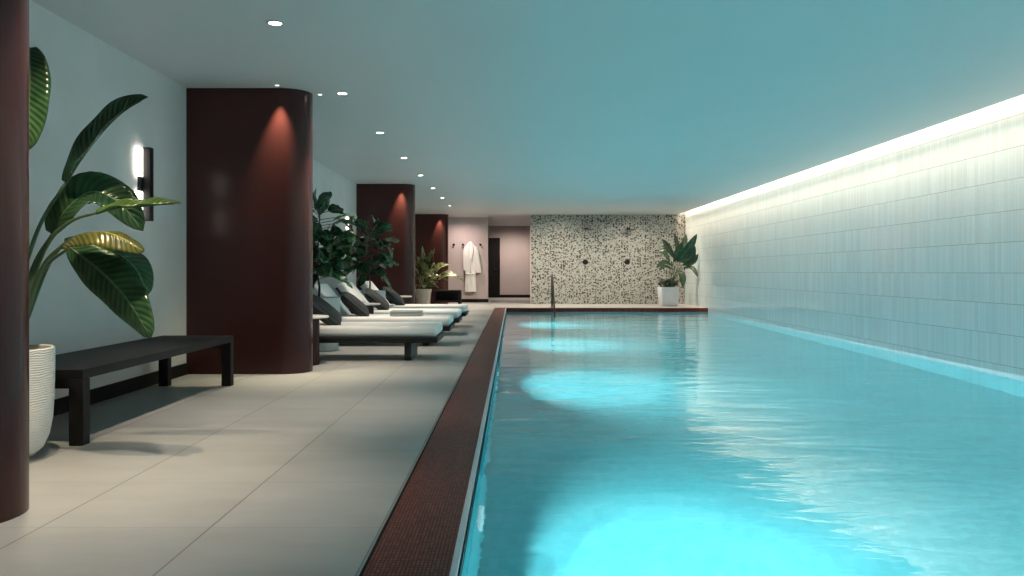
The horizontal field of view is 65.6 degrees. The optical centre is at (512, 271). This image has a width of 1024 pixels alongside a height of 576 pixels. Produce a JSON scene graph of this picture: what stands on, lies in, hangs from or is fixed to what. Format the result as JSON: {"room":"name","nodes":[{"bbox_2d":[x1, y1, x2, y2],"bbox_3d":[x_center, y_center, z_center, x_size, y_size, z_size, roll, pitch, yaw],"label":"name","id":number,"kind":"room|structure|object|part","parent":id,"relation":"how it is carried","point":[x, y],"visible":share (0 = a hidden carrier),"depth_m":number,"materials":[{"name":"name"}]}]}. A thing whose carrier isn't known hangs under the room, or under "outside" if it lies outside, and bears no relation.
{"room":"spa","nodes":[
{"label":"spa","id":0,"kind":"room"},
{"bbox_2d":[29,0,355,399],"bbox_3d":[-2.976,-0.360,12.000,0.200,2.520,32.400,0,0,0],"label":"wall","id":1,"kind":"structure","parent":0,"point":[87,73],"depth_m":5.64,"materials":[{"name":"paint"}]},
{"bbox_2d":[53,363,187,416],"bbox_3d":[-2.869,0.850,9.800,0.015,0.100,27.600,0,0,0],"label":"baseboard","id":2,"kind":"structure","parent":1,"relation":"attached to","point":[61,405],"depth_m":5.81,"materials":[{"name":"black"}]},
{"bbox_2d":[135,147,153,220],"bbox_3d":[-2.832,-0.677,6.106,0.088,0.566,0.128,0,0,0],"label":"wall sconce","id":3,"kind":"object","parent":1,"relation":"attached to","point":[144,158],"visible":0.85,"depth_m":6.11,"materials":[{"name":"black metal"}]},
{"bbox_2d":[346,217,352,245],"bbox_3d":[-2.832,-0.677,13.766,0.088,0.566,0.128,0,0,0],"label":"wall sconce","id":4,"kind":"object","parent":1,"relation":"attached to","point":[350,218],"visible":0.37,"depth_m":13.77,"materials":[{"name":"black metal"}]},
{"bbox_2d":[0,298,703,575],"bbox_3d":[0.987,1.000,12.000,8.126,0.200,32.400,0,0,0],"label":"floor","id":5,"kind":"structure","parent":0,"point":[300,474],"depth_m":3.64,"materials":[{"name":"tile"}]},
{"bbox_2d":[0,0,28,522],"bbox_3d":[-2.348,-0.360,2.930,1.056,2.520,0.440,0,0,0],"label":"column","id":6,"kind":"structure","parent":5,"relation":"on","point":[14,14],"depth_m":2.90,"materials":[{"name":"red paint"}]},
{"bbox_2d":[29,47,180,456],"bbox_3d":[-2.179,-0.082,3.946,1.074,1.963,0.676,0,0,-9],"label":"potted plant","id":7,"kind":"object","parent":5,"relation":"on","point":[112,265],"visible":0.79,"depth_m":3.81,"materials":[{"name":"green plant"}]},
{"bbox_3d":[-2.399,0.121,3.897,0.041,0.630,0.269,0,0,31],"label":"stem","id":8,"kind":"part","parent":7,"relation":"part of","materials":[{"name":"green plant"}]},
{"bbox_3d":[-2.460,0.631,3.800,0.474,0.537,0.474,0,0,0],"label":"pot","id":9,"kind":"part","parent":7,"relation":"part of","materials":[{"name":"white ceramic"}]},
{"bbox_3d":[-2.310,0.154,3.784,0.379,0.573,0.043,0,0,6],"label":"stem","id":10,"kind":"part","parent":7,"relation":"part of","materials":[{"name":"green plant"}]},
{"bbox_3d":[-2.407,0.142,3.980,0.145,0.596,0.347,0,0,0],"label":"stem","id":11,"kind":"part","parent":7,"relation":"part of","materials":[{"name":"green plant"}]},
{"bbox_3d":[-2.375,-0.008,3.898,0.054,0.885,0.333,0,0,43],"label":"stem","id":12,"kind":"part","parent":7,"relation":"part of","materials":[{"name":"green plant"}]},
{"bbox_3d":[-2.319,0.158,3.848,0.376,0.566,0.123,0,0,-9],"label":"stem","id":13,"kind":"part","parent":7,"relation":"part of","materials":[{"name":"green plant"}]},
{"bbox_3d":[-2.272,0.072,3.850,0.457,0.734,0.128,0,0,0],"label":"stem","id":14,"kind":"part","parent":7,"relation":"part of","materials":[{"name":"green plant"}]},
{"bbox_2d":[55,335,233,445],"bbox_3d":[-2.508,0.703,5.220,0.570,0.395,2.220,0,0,0],"label":"bench","id":15,"kind":"object","parent":5,"relation":"on","point":[74,370],"visible":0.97,"depth_m":4.81,"materials":[{"name":"black wood"}]},
{"bbox_3d":[-2.260,0.728,4.145,0.075,0.344,0.070,0,0,0],"label":"leg","id":16,"kind":"part","parent":15,"relation":"part of","materials":[{"name":"black wood"}]},
{"bbox_3d":[-2.508,0.530,5.220,0.570,0.050,2.220,0,0,0],"label":"seat","id":17,"kind":"part","parent":15,"relation":"part of","materials":[{"name":"black wood"}]},
{"bbox_3d":[-2.756,0.728,6.295,0.075,0.344,0.070,0,0,0],"label":"leg","id":18,"kind":"part","parent":15,"relation":"part of","materials":[{"name":"black wood"}]},
{"bbox_3d":[-2.260,0.728,6.295,0.075,0.344,0.070,0,0,0],"label":"leg","id":19,"kind":"part","parent":15,"relation":"part of","materials":[{"name":"black wood"}]},
{"bbox_2d":[186,88,312,373],"bbox_3d":[-2.350,-0.360,7.220,1.051,2.520,0.440,0,0,0],"label":"column","id":20,"kind":"structure","parent":5,"relation":"on","point":[249,151],"depth_m":7.00,"materials":[{"name":"red paint"}]},
{"bbox_2d":[313,314,328,365],"bbox_3d":[-2.050,0.662,7.720,0.510,0.475,0.510,0,0,0],"label":"side table","id":21,"kind":"object","parent":5,"relation":"on","point":[316,317],"visible":0.18,"depth_m":7.66,"materials":[{"name":"stone"}]},
{"bbox_2d":[313,189,356,351],"bbox_3d":[-2.255,-0.069,9.145,0.923,1.938,0.800,0,0,0],"label":"potted tree","id":22,"kind":"object","parent":5,"relation":"on","point":[338,250],"visible":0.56,"depth_m":9.06,"materials":[{"name":"green plant"}]},
{"bbox_3d":[-2.240,0.595,9.150,0.500,0.610,0.500,0,0,0],"label":"pot","id":23,"kind":"part","parent":22,"relation":"part of","materials":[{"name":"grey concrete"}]},
{"bbox_2d":[349,303,380,313],"bbox_3d":[-2.050,0.662,10.750,0.510,0.475,0.510,0,0,0],"label":"side table","id":24,"kind":"object","parent":5,"relation":"on","point":[370,306],"visible":0.13,"depth_m":10.67,"materials":[{"name":"white paint"}]},
{"bbox_2d":[344,215,398,307],"bbox_3d":[-2.262,-0.003,12.399,0.927,1.806,0.916,0,0,0],"label":"potted tree","id":25,"kind":"object","parent":5,"relation":"on","point":[383,257],"visible":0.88,"depth_m":12.36,"materials":[{"name":"green plant"}]},
{"bbox_3d":[-2.240,0.595,12.400,0.500,0.610,0.500,0,0,0],"label":"pot","id":26,"kind":"part","parent":25,"relation":"part of","materials":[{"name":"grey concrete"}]},
{"bbox_2d":[319,320,444,360],"bbox_3d":[-1.752,0.525,8.350,2.015,0.751,0.730,0,0,0],"label":"sun lounger","id":27,"kind":"object","parent":5,"relation":"on","point":[410,334],"visible":0.4,"depth_m":8.01,"materials":[{"name":"white fabric"}]},
{"bbox_2d":[313,295,341,324],"bbox_3d":[-1.955,0.410,8.240,0.346,0.353,0.460,0,0,-11],"label":"cushion","id":28,"kind":"object","parent":27,"relation":"on","point":[320,306],"visible":0.71,"depth_m":8.09,"materials":[{"name":"fabric"}]},
{"bbox_3d":[-1.482,0.598,8.350,1.435,0.112,0.690,0,0,0],"label":"mattress","id":29,"kind":"part","parent":27,"relation":"part of","materials":[{"name":"white fabric"}]},
{"bbox_3d":[-1.070,0.808,8.350,0.070,0.184,0.540,0,0,0],"label":"leg","id":30,"kind":"part","parent":27,"relation":"part of","materials":[{"name":"grey wood"}]},
{"bbox_2d":[313,284,455,345],"bbox_3d":[-1.752,0.525,9.950,2.015,0.751,0.730,0,0,0],"label":"sun lounger","id":31,"kind":"object","parent":5,"relation":"on","point":[446,320],"visible":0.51,"depth_m":9.62,"materials":[{"name":"white fabric"}]},
{"bbox_2d":[313,284,350,316],"bbox_3d":[-2.278,0.385,9.950,0.405,0.471,0.690,0,0,0],"label":"cushion","id":32,"kind":"object","parent":31,"relation":"on","point":[326,291],"depth_m":9.92,"materials":[{"name":"white fabric"}]},
{"bbox_2d":[341,292,368,316],"bbox_3d":[-1.955,0.410,9.840,0.344,0.332,0.445,0,0,-12],"label":"cushion","id":33,"kind":"object","parent":31,"relation":"on","point":[349,300],"visible":0.93,"depth_m":9.67,"materials":[{"name":"fabric"}]},
{"bbox_3d":[-1.482,0.598,9.950,1.435,0.112,0.690,0,0,0],"label":"mattress","id":34,"kind":"part","parent":31,"relation":"part of","materials":[{"name":"white fabric"}]},
{"bbox_2d":[390,310,422,315],"bbox_3d":[-1.310,0.506,9.800,0.399,0.069,0.250,0,0,-3],"label":"folded towel","id":35,"kind":"object","parent":31,"relation":"on","point":[393,312],"visible":1,"depth_m":9.68,"materials":[{"name":"grey fabric"}]},
{"bbox_2d":[356,184,414,303],"bbox_3d":[-2.350,-0.360,14.820,1.051,2.520,0.440,0,0,0],"label":"column","id":36,"kind":"structure","parent":5,"relation":"on","point":[394,204],"depth_m":14.60,"materials":[{"name":"red paint"}]},
{"bbox_2d":[385,296,411,303],"bbox_3d":[-2.050,0.662,14.120,0.510,0.475,0.510,0,0,0],"label":"side table","id":37,"kind":"object","parent":5,"relation":"on","point":[403,297],"visible":0.17,"depth_m":14.03,"materials":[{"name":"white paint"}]},
{"bbox_2d":[335,282,462,331],"bbox_3d":[-1.752,0.525,11.550,2.015,0.751,0.730,0,0,0],"label":"sun lounger","id":38,"kind":"object","parent":5,"relation":"on","point":[342,287],"visible":0.39,"depth_m":11.23,"materials":[{"name":"white fabric"}]},
{"bbox_2d":[338,282,368,302],"bbox_3d":[-2.278,0.385,11.550,0.405,0.471,0.690,0,0,0],"label":"cushion","id":39,"kind":"object","parent":38,"relation":"on","point":[342,287],"depth_m":11.38,"materials":[{"name":"white fabric"}]},
{"bbox_2d":[364,288,388,309],"bbox_3d":[-1.955,0.410,11.440,0.347,0.360,0.464,0,0,-8],"label":"cushion","id":40,"kind":"object","parent":38,"relation":"on","point":[371,295],"visible":0.89,"depth_m":11.28,"materials":[{"name":"fabric"}]},
{"bbox_3d":[-1.482,0.598,11.550,1.435,0.112,0.690,0,0,0],"label":"mattress","id":41,"kind":"part","parent":38,"relation":"part of","materials":[{"name":"white fabric"}]},
{"bbox_2d":[358,281,468,315],"bbox_3d":[-1.752,0.525,13.150,2.015,0.751,0.730,0,0,0],"label":"sun lounger","id":42,"kind":"object","parent":5,"relation":"on","point":[463,307],"visible":0.19,"depth_m":12.83,"materials":[{"name":"white fabric"}]},
{"bbox_2d":[360,281,389,303],"bbox_3d":[-2.278,0.385,13.150,0.405,0.471,0.690,0,0,0],"label":"cushion","id":43,"kind":"object","parent":42,"relation":"on","point":[366,285],"depth_m":12.92,"materials":[{"name":"white fabric"}]},
{"bbox_2d":[383,287,404,304],"bbox_3d":[-1.955,0.410,13.040,0.345,0.339,0.451,0,0,-13],"label":"cushion","id":44,"kind":"object","parent":42,"relation":"on","point":[394,297],"visible":0.79,"depth_m":12.87,"materials":[{"name":"fabric"}]},
{"bbox_3d":[-1.482,0.598,13.150,1.435,0.112,0.690,0,0,0],"label":"mattress","id":45,"kind":"part","parent":42,"relation":"part of","materials":[{"name":"white fabric"}]},
{"bbox_2d":[359,310,493,575],"bbox_3d":[-0.453,0.953,8.020,0.012,0.094,24.040,0,0,0],"label":"trim","id":46,"kind":"structure","parent":5,"relation":"attached to","point":[417,462],"depth_m":3.36,"materials":[{"name":"black metal"}]},
{"bbox_2d":[415,214,447,303],"bbox_3d":[-2.350,-0.360,22.450,1.051,2.520,0.440,0,0,0],"label":"column","id":47,"kind":"structure","parent":5,"relation":"on","point":[431,230],"depth_m":22.23,"materials":[{"name":"red paint"}]},
{"bbox_2d":[363,308,506,575],"bbox_3d":[-0.304,0.950,8.016,0.286,0.100,24.032,0,0,0],"label":"grate","id":48,"kind":"object","parent":5,"relation":"in","point":[427,532],"visible":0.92,"depth_m":3.31,"materials":[{"name":"red tile"}]},
{"bbox_2d":[415,246,464,303],"bbox_3d":[-2.028,0.098,21.148,1.448,1.605,1.464,0,0,0],"label":"potted plant","id":49,"kind":"object","parent":5,"relation":"on","point":[426,267],"visible":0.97,"depth_m":21.40,"materials":[{"name":"green plant"}]},
{"bbox_3d":[-2.420,0.680,21.500,0.450,0.440,0.450,0,0,0],"label":"pot","id":50,"kind":"part","parent":49,"relation":"part of","materials":[{"name":"white ceramic"}]},
{"bbox_2d":[433,290,461,303],"bbox_3d":[-1.780,0.695,21.620,0.740,0.410,0.440,0,0,0],"label":"bench","id":51,"kind":"object","parent":5,"relation":"on","point":[438,295],"visible":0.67,"depth_m":21.77,"materials":[{"name":"black wood"}]},
{"bbox_3d":[-2.115,0.721,21.435,0.070,0.359,0.070,0,0,0],"label":"leg","id":52,"kind":"part","parent":51,"relation":"part of","materials":[{"name":"black wood"}]},
{"bbox_2d":[436,300,457,301],"bbox_3d":[-1.780,0.785,21.620,0.598,0.030,0.400,0,0,0],"label":"shelf","id":53,"kind":"object","parent":51,"relation":"attached to","point":[436,300],"depth_m":21.45,"materials":[{"name":"black wood"}]},
{"bbox_3d":[-1.780,0.515,21.620,0.740,0.050,0.440,0,0,0],"label":"seat","id":54,"kind":"part","parent":51,"relation":"part of","materials":[{"name":"black wood"}]},
{"bbox_3d":[-1.780,0.655,21.800,0.598,0.228,0.020,0,0,0],"label":"panel","id":55,"kind":"part","parent":51,"relation":"part of","materials":[{"name":"black wood"}]},
{"bbox_3d":[-1.445,0.721,21.435,0.070,0.359,0.070,0,0,0],"label":"leg","id":56,"kind":"part","parent":51,"relation":"part of","materials":[{"name":"black wood"}]},
{"bbox_2d":[462,363,497,570],"bbox_3d":[2.381,1.706,7.950,5.337,1.588,23.900,0,0,0],"label":"basin","id":57,"kind":"object","parent":5,"relation":"in","point":[497,363],"visible":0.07,"depth_m":3.54,"materials":[{"name":"tile"}]},
{"bbox_2d":[550,273,555,313],"bbox_3d":[0.990,1.188,19.459,0.110,2.304,1.552,0,0,0],"label":"pool handrail","id":58,"kind":"object","parent":57,"relation":"attached to","point":[552,277],"visible":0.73,"depth_m":19.73,"materials":[{"name":"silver metal"}]},
{"bbox_2d":[462,312,1023,575],"bbox_3d":[2.341,0.990,7.890,5.017,0.001,23.780,0,0,0],"label":"pool water","id":59,"kind":"object","parent":57,"relation":"in","point":[616,443],"visible":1,"depth_m":4.27,"materials":[{"name":"teal liquid"}]},
{"bbox_2d":[506,308,707,311],"bbox_3d":[2.330,0.970,19.898,5.039,0.140,0.267,0,0,0],"label":"grate","id":60,"kind":"object","parent":5,"relation":"in","point":[508,309],"visible":0.69,"depth_m":19.76,"materials":[{"name":"brown plastic"}]},
{"bbox_2d":[656,233,697,305],"bbox_3d":[4.313,-0.072,20.985,1.083,1.943,0.755,0,0,8],"label":"potted plant","id":61,"kind":"object","parent":5,"relation":"on","point":[668,294],"visible":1,"depth_m":20.86,"materials":[{"name":"green plant"}]},
{"bbox_3d":[4.120,0.650,21.100,0.510,0.500,0.510,0,0,0],"label":"pot","id":62,"kind":"part","parent":61,"relation":"part of","materials":[{"name":"white ceramic"}]},
{"bbox_2d":[448,217,487,298],"bbox_3d":[-1.808,-0.360,23.700,2.136,2.520,0.200,0,0,0],"label":"wall","id":63,"kind":"structure","parent":0,"point":[461,230],"depth_m":23.60,"materials":[{"name":"pink paint"}]},
{"bbox_2d":[462,299,487,301],"bbox_3d":[-1.800,0.850,23.593,2.121,0.100,0.015,0,0,0],"label":"baseboard","id":64,"kind":"structure","parent":63,"relation":"attached to","point":[463,300],"depth_m":23.59,"materials":[{"name":"black"}]},
{"bbox_2d":[488,226,529,294],"bbox_3d":[0.987,-0.360,28.100,7.726,2.520,0.200,0,0,0],"label":"wall","id":65,"kind":"structure","parent":0,"point":[514,240],"depth_m":28.00,"materials":[{"name":"pink paint"}]},
{"bbox_2d":[488,238,499,297],"bbox_3d":[-0.899,-0.150,27.940,0.882,2.100,0.119,0,0,0],"label":"door","id":66,"kind":"structure","parent":65,"relation":"in","point":[493,243],"depth_m":27.93,"materials":[{"name":"black wood"}]},
{"bbox_2d":[500,295,529,297],"bbox_3d":[-0.988,0.850,27.992,3.776,0.100,0.015,0,0,0],"label":"baseboard","id":67,"kind":"structure","parent":65,"relation":"attached to","point":[501,296],"depth_m":27.99,"materials":[{"name":"black"}]},
{"bbox_2d":[31,0,1023,225],"bbox_3d":[0.987,-1.750,12.000,8.126,0.260,32.400,0,0,0],"label":"ceiling","id":68,"kind":"structure","parent":0,"point":[511,110],"depth_m":6.62,"materials":[{"name":"paint"}]},
{"bbox_2d":[266,20,284,25],"bbox_3d":[-1.546,-1.617,5.170,0.118,0.006,0.118,0,0,0],"label":"recessed light","id":69,"kind":"object","parent":68,"relation":"in","point":[270,22],"visible":1,"depth_m":5.17,"materials":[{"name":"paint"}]},
{"bbox_2d":[336,92,348,94],"bbox_3d":[-1.546,-1.617,7.205,0.118,0.006,0.118,0,0,0],"label":"recessed light","id":70,"kind":"object","parent":68,"relation":"in","point":[338,93],"visible":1,"depth_m":7.21,"materials":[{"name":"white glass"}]},
{"bbox_2d":[531,215,684,303],"bbox_3d":[2.679,-0.360,22.500,4.343,2.520,0.200,0,0,0],"label":"wall","id":71,"kind":"structure","parent":0,"point":[560,244],"depth_m":22.40,"materials":[{"name":"stone"}]},
{"bbox_2d":[530,214,530,303],"bbox_3d":[0.498,-0.360,22.500,0.017,2.520,0.208,0,0,0],"label":"trim","id":72,"kind":"structure","parent":71,"relation":"attached to","point":[530,214],"depth_m":22.39,"materials":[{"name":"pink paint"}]},
{"bbox_2d":[685,94,1023,375],"bbox_3d":[4.950,-0.240,9.200,0.200,3.160,26.800,0,0,0],"label":"wall","id":73,"kind":"structure","parent":0,"point":[913,243],"depth_m":10.13,"materials":[{"name":"white tile"}]},
{"bbox_3d":[-1.250,-0.810,23.564,0.068,0.068,0.072,0,0,0],"label":"wall hook","id":74,"kind":"object","parent":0,"visible":0},
{"bbox_2d":[463,242,480,291],"bbox_3d":[-1.208,-0.160,23.501,0.547,1.480,0.178,0,0,0],"label":"bathrobe","id":75,"kind":"object","parent":74,"relation":"hanging from","point":[471,261],"visible":1,"depth_m":23.46,"materials":[{"name":"white fabric"}]}
]}

